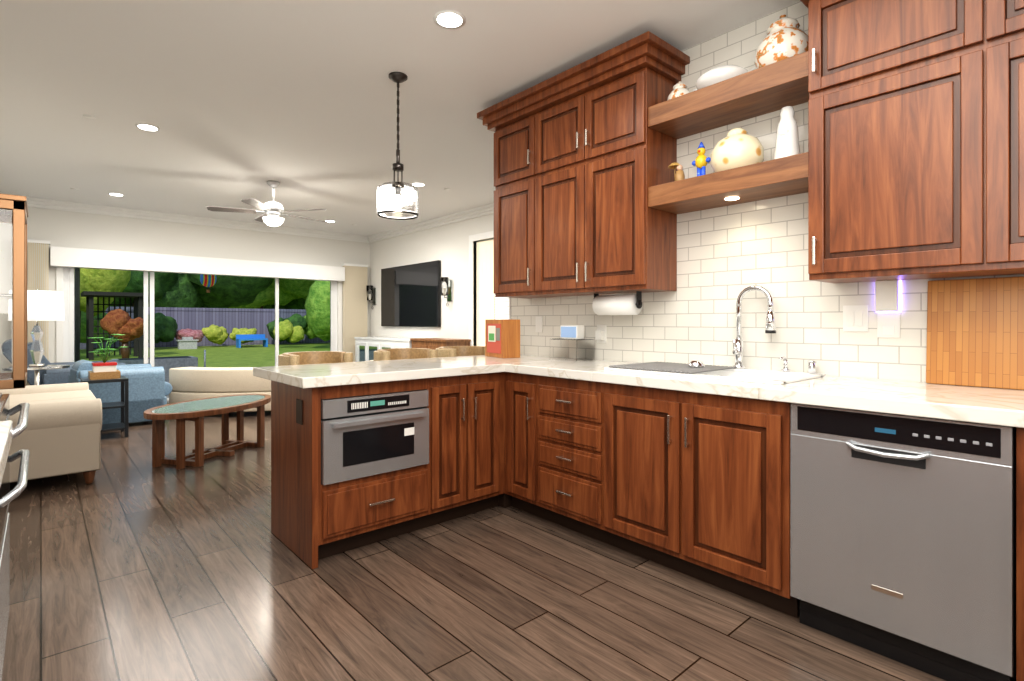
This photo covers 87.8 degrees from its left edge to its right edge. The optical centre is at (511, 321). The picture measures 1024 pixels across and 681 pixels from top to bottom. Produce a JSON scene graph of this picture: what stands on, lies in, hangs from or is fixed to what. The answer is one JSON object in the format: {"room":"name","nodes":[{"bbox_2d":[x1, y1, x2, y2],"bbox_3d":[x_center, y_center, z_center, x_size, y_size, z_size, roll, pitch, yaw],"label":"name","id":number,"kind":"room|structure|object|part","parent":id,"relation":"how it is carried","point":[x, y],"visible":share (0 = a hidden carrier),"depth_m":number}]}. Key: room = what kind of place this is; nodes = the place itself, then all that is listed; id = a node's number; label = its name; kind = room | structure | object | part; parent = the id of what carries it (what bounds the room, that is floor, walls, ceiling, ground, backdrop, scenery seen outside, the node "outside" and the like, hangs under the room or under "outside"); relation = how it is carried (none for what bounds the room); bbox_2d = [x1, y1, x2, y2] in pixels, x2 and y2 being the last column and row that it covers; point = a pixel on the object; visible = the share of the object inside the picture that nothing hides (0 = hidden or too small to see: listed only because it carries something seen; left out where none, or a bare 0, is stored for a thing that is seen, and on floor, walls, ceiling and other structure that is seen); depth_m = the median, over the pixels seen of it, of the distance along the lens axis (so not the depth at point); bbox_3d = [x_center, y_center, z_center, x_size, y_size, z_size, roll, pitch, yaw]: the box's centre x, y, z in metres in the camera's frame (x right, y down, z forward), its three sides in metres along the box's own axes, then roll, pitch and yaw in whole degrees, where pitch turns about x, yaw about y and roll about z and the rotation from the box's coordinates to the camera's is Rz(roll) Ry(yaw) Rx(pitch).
{"room":"kitchen and living room","nodes":[
{"label":"kitchen and living room","id":0,"kind":"room"},
{"bbox_2d":[27,207,369,362],"bbox_3d":[-4.704,-0.210,8.222,5.350,2.740,0.150,0,0,-41],"label":"wall","id":1,"kind":"structure","parent":0,"point":[62,228],"depth_m":7.88},
{"bbox_2d":[26,239,49,385],"bbox_3d":[-6.100,0.045,6.774,0.340,2.170,0.110,0,0,-41],"label":"window blinds","id":2,"kind":"object","parent":1,"relation":"attached to","point":[30,266],"visible":0.38,"depth_m":6.77},
{"bbox_2d":[74,268,143,364],"bbox_3d":[-5.589,0.145,7.403,0.780,1.830,0.005,0,0,-41],"label":"window","id":3,"kind":"structure","parent":1,"relation":"in","point":[107,303],"depth_m":7.40},
{"bbox_2d":[50,246,344,281],"bbox_3d":[-4.495,-0.845,8.198,3.950,0.250,0.157,0,0,-41],"label":"valance","id":4,"kind":"object","parent":1,"relation":"attached to","point":[98,259],"visible":0.94,"depth_m":7.83},
{"bbox_2d":[27,197,367,242],"bbox_3d":[-4.662,-1.525,8.099,5.250,0.110,0.090,0,0,-41],"label":"crown molding","id":5,"kind":"structure","parent":1,"relation":"attached to","point":[31,202],"depth_m":7.88},
{"bbox_2d":[56,267,341,400],"bbox_3d":[-4.551,0.095,8.314,3.900,2.130,0.125,0,0,-41],"label":"trim","id":6,"kind":"structure","parent":1,"relation":"attached to","point":[65,327],"depth_m":7.66},
{"bbox_2d":[279,278,330,354],"bbox_3d":[-3.566,0.145,9.192,0.890,1.830,0.005,0,0,-41],"label":"window","id":7,"kind":"structure","parent":1,"relation":"in","point":[304,305],"depth_m":9.18},
{"bbox_2d":[342,263,367,361],"bbox_3d":[-2.845,0.045,9.653,0.450,2.170,0.110,0,0,-41],"label":"window blinds","id":8,"kind":"object","parent":1,"relation":"attached to","point":[354,304],"visible":0.69,"depth_m":9.59},
{"bbox_2d":[367,203,493,242],"bbox_3d":[-0.697,-1.525,7.662,0.090,0.110,6.000,0,0,-41],"label":"crown molding","id":9,"kind":"structure","parent":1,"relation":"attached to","point":[484,210],"depth_m":8.18},
{"bbox_2d":[0,0,799,235],"bbox_3d":[-0.861,-1.640,3.878,5.750,0.120,11.750,0,0,-41],"label":"ceiling","id":10,"kind":"structure","parent":0,"point":[236,102],"depth_m":3.64},
{"bbox_2d":[135,123,159,130],"bbox_3d":[-2.952,-1.577,4.315,0.166,0.006,0.176,0,0,-41],"label":"recessed light","id":11,"kind":"object","parent":10,"relation":"in","point":[147,127],"depth_m":4.32},
{"bbox_2d":[207,180,325,225],"bbox_3d":[-2.718,-1.330,6.061,1.278,0.500,1.240,0,0,-41],"label":"ceiling fan","id":12,"kind":"object","parent":10,"relation":"hanging from","point":[273,210],"visible":1,"depth_m":5.94},
{"bbox_2d":[377,72,418,219],"bbox_3d":[-0.733,-1.130,3.424,0.264,0.900,0.264,0,0,-41],"label":"pendant light","id":13,"kind":"object","parent":10,"relation":"hanging from","point":[397,200],"visible":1,"depth_m":3.35},
{"bbox_2d":[411,182,425,186],"bbox_3d":[-1.076,-1.577,6.106,0.159,0.006,0.154,0,0,-41],"label":"recessed light","id":14,"kind":"object","parent":10,"relation":"in","point":[418,184],"depth_m":6.11},
{"bbox_2d":[433,10,465,28],"bbox_3d":[-0.325,-1.577,2.777,0.170,0.006,0.170,0,0,-41],"label":"recessed light","id":15,"kind":"object","parent":10,"relation":"in","point":[449,19],"depth_m":2.77},
{"bbox_2d":[370,213,493,345],"bbox_3d":[-0.657,-0.210,7.797,0.150,2.740,6.150,0,0,-41],"label":"wall","id":16,"kind":"structure","parent":0,"point":[447,245],"depth_m":8.14},
{"bbox_2d":[366,285,375,306],"bbox_3d":[-2.581,-0.443,9.733,0.162,0.434,0.124,0,0,-41],"label":"sconce","id":17,"kind":"object","parent":16,"relation":"attached to","point":[371,292],"visible":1,"depth_m":9.69},
{"bbox_2d":[381,260,440,326],"bbox_3d":[-1.714,-0.430,8.838,0.048,1.020,1.830,0,0,-41],"label":"wall-mounted tv","id":18,"kind":"object","parent":16,"relation":"attached to","point":[411,295],"visible":1,"depth_m":8.70},
{"bbox_2d":[440,277,451,305],"bbox_3d":[-0.991,-0.443,7.936,0.162,0.434,0.124,0,0,-41],"label":"sconce","id":19,"kind":"object","parent":16,"relation":"attached to","point":[446,286],"visible":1,"depth_m":7.90},
{"bbox_2d":[469,231,493,345],"bbox_3d":[-0.261,-0.035,7.260,0.070,2.390,1.000,0,0,-41],"label":"door frame","id":20,"kind":"structure","parent":16,"relation":"attached to","point":[481,236],"depth_m":7.55},
{"bbox_2d":[477,239,508,345],"bbox_3d":[-0.243,0.013,7.315,0.020,2.295,0.870,0,0,-41],"label":"blinds","id":21,"kind":"object","parent":16,"relation":"attached to","point":[490,306],"visible":0.35,"depth_m":7.43},
{"bbox_2d":[2,400,945,680],"bbox_3d":[-0.861,1.220,3.878,5.750,0.120,11.750,0,0,-41],"label":"floor","id":22,"kind":"structure","parent":0,"point":[130,564],"depth_m":2.21},
{"bbox_2d":[0,393,29,680],"bbox_3d":[-1.802,0.700,1.450,0.718,0.920,0.760,0,0,-41],"label":"range","id":23,"kind":"object","parent":22,"relation":"on","point":[7,496],"visible":0.85,"depth_m":1.66},
{"bbox_2d":[27,289,69,384],"bbox_3d":[-4.860,0.414,5.447,0.520,1.491,0.520,0,0,-41],"label":"table lamp","id":24,"kind":"object","parent":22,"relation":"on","point":[45,305],"depth_m":5.40},
{"bbox_3d":[-4.860,0.810,5.447,0.520,0.700,0.520,0,0,-41],"label":"table lamp","id":25,"kind":"part","parent":24,"relation":"part of"},
{"bbox_2d":[0,382,101,483],"bbox_3d":[-3.852,0.730,4.082,1.040,0.860,1.640,0,0,-41],"label":"armchair","id":26,"kind":"object","parent":22,"relation":"on","point":[60,434],"visible":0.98,"depth_m":3.70},
{"bbox_2d":[27,342,125,384],"bbox_3d":[-5.459,0.682,6.586,1.254,0.957,0.819,0,0,-41],"label":"recliner","id":27,"kind":"object","parent":22,"relation":"on","point":[56,376],"visible":0.17,"depth_m":6.20},
{"bbox_2d":[80,376,128,436],"bbox_3d":[-4.113,0.865,5.373,0.360,0.590,0.380,0,0,-41],"label":"side table","id":28,"kind":"object","parent":22,"relation":"on","point":[121,425],"visible":0.58,"depth_m":5.34},
{"bbox_2d":[88,334,125,379],"bbox_3d":[-4.102,0.347,5.403,0.338,0.444,0.353,0,0,-41],"label":"potted plant","id":29,"kind":"object","parent":28,"relation":"on","point":[104,369],"visible":1,"depth_m":5.32},
{"bbox_2d":[68,360,171,423],"bbox_3d":[-4.483,0.795,6.133,0.780,0.730,0.893,0,0,44],"label":"chair","id":30,"kind":"object","parent":22,"relation":"on","point":[149,387],"visible":0.5,"depth_m":5.90},
{"bbox_2d":[143,394,270,469],"bbox_3d":[-2.613,0.935,4.658,1.056,0.450,0.858,0,0,-41],"label":"coffee table","id":31,"kind":"object","parent":22,"relation":"on","point":[195,410],"visible":1,"depth_m":4.40},
{"bbox_2d":[169,360,373,411],"bbox_3d":[-3.002,0.868,7.272,2.772,0.585,1.370,0,0,-41],"label":"curved sofa","id":32,"kind":"object","parent":22,"relation":"on","point":[190,383],"visible":0.17,"depth_m":6.47},
{"bbox_2d":[278,351,352,365],"bbox_3d":[-1.301,0.683,3.527,0.456,0.956,0.438,0,0,-41],"label":"bar stool","id":33,"kind":"object","parent":22,"relation":"on","point":[304,358],"visible":0.25,"depth_m":3.63},
{"bbox_2d":[271,372,502,568],"bbox_3d":[-0.664,0.733,3.098,1.211,0.856,0.640,0,0,-41],"label":"base cabinet","id":34,"kind":"object","parent":22,"relation":"on","point":[353,466],"depth_m":2.77},
{"bbox_3d":[-0.846,0.573,2.903,0.584,0.399,0.590,0,0,-41],"label":"microwave drawer","id":35,"kind":"part","parent":34,"relation":"part of"},
{"bbox_2d":[253,356,504,388],"bbox_3d":[-0.752,0.280,3.098,1.200,0.049,0.764,0,0,-41],"label":"countertop","id":36,"kind":"structure","parent":34,"relation":"on","point":[345,373],"depth_m":2.88},
{"bbox_2d":[465,355,1023,427],"bbox_3d":[1.167,0.280,2.368,0.707,0.049,4.400,0,0,-41],"label":"countertop","id":37,"kind":"structure","parent":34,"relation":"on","point":[992,406],"depth_m":2.03},
{"bbox_2d":[485,319,519,357],"bbox_3d":[-0.073,0.119,3.849,0.149,0.270,0.260,0,0,-32],"label":"box","id":38,"kind":"object","parent":37,"relation":"on","point":[502,338],"visible":1,"depth_m":3.76},
{"bbox_2d":[550,325,594,360],"bbox_3d":[0.402,0.139,3.560,0.180,0.230,0.240,0,0,-41],"label":"stand","id":39,"kind":"object","parent":37,"relation":"on","point":[585,349],"visible":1,"depth_m":3.52},
{"bbox_2d":[604,360,825,384],"bbox_3d":[0.979,0.334,2.655,0.515,0.273,0.900,0,0,-41],"label":"sink","id":40,"kind":"object","parent":37,"relation":"in","point":[697,368],"visible":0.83,"depth_m":2.64},
{"bbox_2d":[732,285,816,372],"bbox_3d":[1.277,0.028,2.640,0.122,0.428,0.402,0,0,-41],"label":"faucet","id":41,"kind":"object","parent":37,"relation":"on","point":[770,327],"visible":0.98,"depth_m":2.71},
{"bbox_2d":[926,276,1023,389],"bbox_3d":[1.865,0.042,2.061,0.054,0.425,0.415,0,0,-41],"label":"cutting board","id":42,"kind":"object","parent":37,"relation":"on","point":[975,332],"visible":0.98,"depth_m":2.09},
{"bbox_2d":[374,348,437,360],"bbox_3d":[-0.801,0.683,3.952,0.450,0.956,0.428,0,0,-41],"label":"bar stool","id":43,"kind":"object","parent":22,"relation":"on","point":[397,353],"visible":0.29,"depth_m":4.07},
{"bbox_2d":[354,337,470,361],"bbox_3d":[-1.685,0.705,8.483,0.447,0.910,2.820,0,0,-41],"label":"console","id":44,"kind":"object","parent":22,"relation":"on","point":[366,348],"visible":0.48,"depth_m":8.39},
{"bbox_2d":[435,346,484,356],"bbox_3d":[-0.399,0.683,4.332,0.452,0.956,0.430,0,0,-41],"label":"bar stool","id":45,"kind":"object","parent":22,"relation":"on","point":[449,351],"visible":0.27,"depth_m":4.44},
{"bbox_2d":[503,372,522,509],"bbox_3d":[0.284,0.733,3.391,0.677,0.856,0.317,0,0,-41],"label":"base cabinet","id":46,"kind":"object","parent":22,"relation":"on","point":[512,382],"depth_m":3.21},
{"bbox_2d":[523,374,670,536],"bbox_3d":[0.505,0.733,3.140,0.677,0.856,0.485,0,0,-41],"label":"base cabinet","id":47,"kind":"object","parent":22,"relation":"on","point":[557,412],"depth_m":2.89},
{"bbox_2d":[591,404,799,617],"bbox_3d":[0.982,0.830,2.601,0.677,0.661,0.955,0,0,-41],"label":"base cabinet","id":48,"kind":"object","parent":22,"relation":"on","point":[694,485],"depth_m":2.30},
{"bbox_2d":[790,403,1015,680],"bbox_3d":[1.454,0.734,1.960,0.585,0.852,0.616,0,0,-41],"label":"dishwasher","id":49,"kind":"object","parent":22,"relation":"on","point":[903,539],"visible":0.9,"depth_m":1.75},
{"bbox_2d":[1016,427,1023,680],"bbox_3d":[1.903,0.733,1.560,0.677,0.856,0.565,0,0,-41],"label":"base cabinet","id":50,"kind":"object","parent":22,"relation":"on","point":[1019,431],"depth_m":1.55},
{"bbox_3d":[-0.968,0.732,0.466,0.662,0.855,4.380,0,0,-41],"label":"base cabinet","id":51,"kind":"object","parent":22,"relation":"on","visible":0},
{"bbox_2d":[0,420,12,486],"bbox_3d":[-0.963,0.280,0.483,0.692,0.049,4.400,0,0,-41],"label":"countertop","id":52,"kind":"structure","parent":51,"relation":"on","point":[6,432],"depth_m":1.17},
{"bbox_2d":[0,193,27,389],"bbox_3d":[-2.244,-0.113,1.974,0.663,0.734,0.418,0,0,-41],"label":"hutch","id":53,"kind":"object","parent":52,"relation":"on","point":[13,287],"visible":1,"depth_m":2.02},
{"bbox_2d":[509,1,1023,381],"bbox_3d":[1.824,-0.210,2.281,0.164,2.740,5.400,0,0,-41],"label":"wall","id":54,"kind":"structure","parent":0,"point":[726,255],"depth_m":2.82},
{"bbox_2d":[489,108,536,297],"bbox_3d":[0.150,-0.807,3.805,0.327,1.255,0.500,0,0,-41],"label":"upper cabinet","id":55,"kind":"object","parent":54,"relation":"attached to","point":[509,135],"depth_m":3.75},
{"bbox_2d":[536,316,542,331],"bbox_3d":[0.203,0.020,3.992,0.005,0.120,0.070,0,0,-41],"label":"outlet","id":56,"kind":"object","parent":54,"relation":"attached to","point":[539,319],"depth_m":3.98},
{"bbox_2d":[595,325,606,342],"bbox_3d":[0.584,0.080,3.535,0.040,0.120,0.080,0,0,-41],"label":"outlet","id":57,"kind":"object","parent":54,"relation":"attached to","point":[601,333],"depth_m":3.52},
{"bbox_2d":[525,56,680,297],"bbox_3d":[0.538,-0.807,3.366,0.327,1.255,0.928,0,0,-41],"label":"upper cabinet","id":58,"kind":"object","parent":54,"relation":"attached to","point":[593,156],"depth_m":3.14},
{"bbox_2d":[592,291,641,314],"bbox_3d":[0.637,-0.109,3.234,0.124,0.138,0.330,0,0,-41],"label":"paper towel","id":59,"kind":"object","parent":58,"relation":"attached to","point":[626,304],"visible":0.96,"depth_m":3.17},
{"bbox_2d":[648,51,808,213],"bbox_3d":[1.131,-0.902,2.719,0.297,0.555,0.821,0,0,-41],"label":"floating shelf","id":60,"kind":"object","parent":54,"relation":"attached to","point":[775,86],"visible":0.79,"depth_m":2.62},
{"bbox_2d":[668,106,799,180],"bbox_3d":[1.111,-0.883,2.744,0.250,0.285,0.698,0,0,-41],"label":"decor","id":61,"kind":"object","parent":60,"relation":"on","point":[737,147],"visible":0.9,"depth_m":2.60},
{"bbox_2d":[667,15,807,99],"bbox_3d":[1.133,-1.325,2.733,0.270,0.288,0.742,0,0,-41],"label":"decor","id":62,"kind":"object","parent":60,"relation":"on","point":[785,37],"visible":0.69,"depth_m":2.50},
{"bbox_2d":[843,305,867,331],"bbox_3d":[1.573,-0.014,2.439,0.010,0.120,0.100,0,0,-41],"label":"outlet","id":63,"kind":"object","parent":54,"relation":"attached to","point":[855,318],"depth_m":2.44},
{"bbox_2d":[801,0,960,282],"bbox_3d":[1.604,-0.807,2.161,0.327,1.255,0.638,0,0,-41],"label":"upper cabinet","id":64,"kind":"object","parent":54,"relation":"attached to","point":[915,139],"depth_m":2.10},
{"bbox_2d":[877,313,899,337],"bbox_3d":[1.658,0.010,2.345,0.007,0.120,0.085,0,0,-41],"label":"outlet","id":65,"kind":"object","parent":54,"relation":"attached to","point":[888,324],"depth_m":2.34},
{"bbox_2d":[875,280,900,312],"bbox_3d":[1.640,-0.113,2.329,0.043,0.145,0.094,0,0,-41],"label":"light","id":66,"kind":"object","parent":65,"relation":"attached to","point":[887,296],"visible":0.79,"depth_m":2.31},
{"bbox_2d":[953,0,1023,276],"bbox_3d":[2.128,-0.807,1.569,0.327,1.255,1.200,0,0,-41],"label":"upper cabinet","id":67,"kind":"object","parent":54,"relation":"attached to","point":[988,35],"depth_m":1.86},
{"label":"outside","id":68,"kind":"structure","parent":0,"visible":0},
{"bbox_2d":[148,344,274,366],"bbox_3d":[-14.129,1.290,27.288,75.000,0.140,30.400,0,0,-41],"label":"lawn","id":69,"kind":"structure","parent":68,"point":[242,356],"depth_m":19.82},
{"bbox_2d":[148,307,274,347],"bbox_3d":[-14.271,0.260,27.450,75.000,1.900,0.090,0,0,-41],"label":"fence","id":70,"kind":"object","parent":69,"relation":"on","point":[230,319],"visible":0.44,"depth_m":26.99},
{"bbox_2d":[148,312,274,344],"bbox_3d":[-7.642,-1.327,24.492,35.155,5.201,12.119,0,0,-41],"label":"bushes","id":71,"kind":"object","parent":69,"relation":"on","point":[165,328],"visible":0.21,"depth_m":24.61},
{"bbox_2d":[148,272,274,308],"bbox_3d":[-18.055,-4.477,32.471,77.801,11.868,11.041,0,0,-41],"label":"trees","id":72,"kind":"object","parent":69,"relation":"on","point":[182,290],"visible":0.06,"depth_m":30.18},
{"bbox_2d":[176,334,267,348],"bbox_3d":[-13.334,0.915,24.654,3.700,0.610,0.600,0,0,-41],"label":"benches","id":73,"kind":"object","parent":69,"relation":"on","point":[187,343],"visible":1,"depth_m":24.84},
{"bbox_3d":[-6.440,1.260,10.298,16.000,0.120,5.240,0,0,-41],"label":"patio","id":74,"kind":"object","parent":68,"visible":0},
{"bbox_2d":[148,350,205,379],"bbox_3d":[-7.351,0.899,11.108,1.570,0.599,0.720,0,0,-41],"label":"outdoor table","id":75,"kind":"object","parent":74,"relation":"on","point":[167,363],"visible":0.35,"depth_m":11.07},
{"bbox_3d":[-5.082,-1.790,8.762,16.000,0.100,1.140,0,0,-41],"label":"eave","id":76,"kind":"object","parent":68,"visible":0},
{"bbox_2d":[200,274,216,292],"bbox_3d":[-5.215,-1.120,9.139,0.260,1.240,0.260,0,0,-41],"label":"spinner","id":77,"kind":"object","parent":76,"relation":"hanging from","point":[207,281],"visible":0.71,"depth_m":9.05}
]}

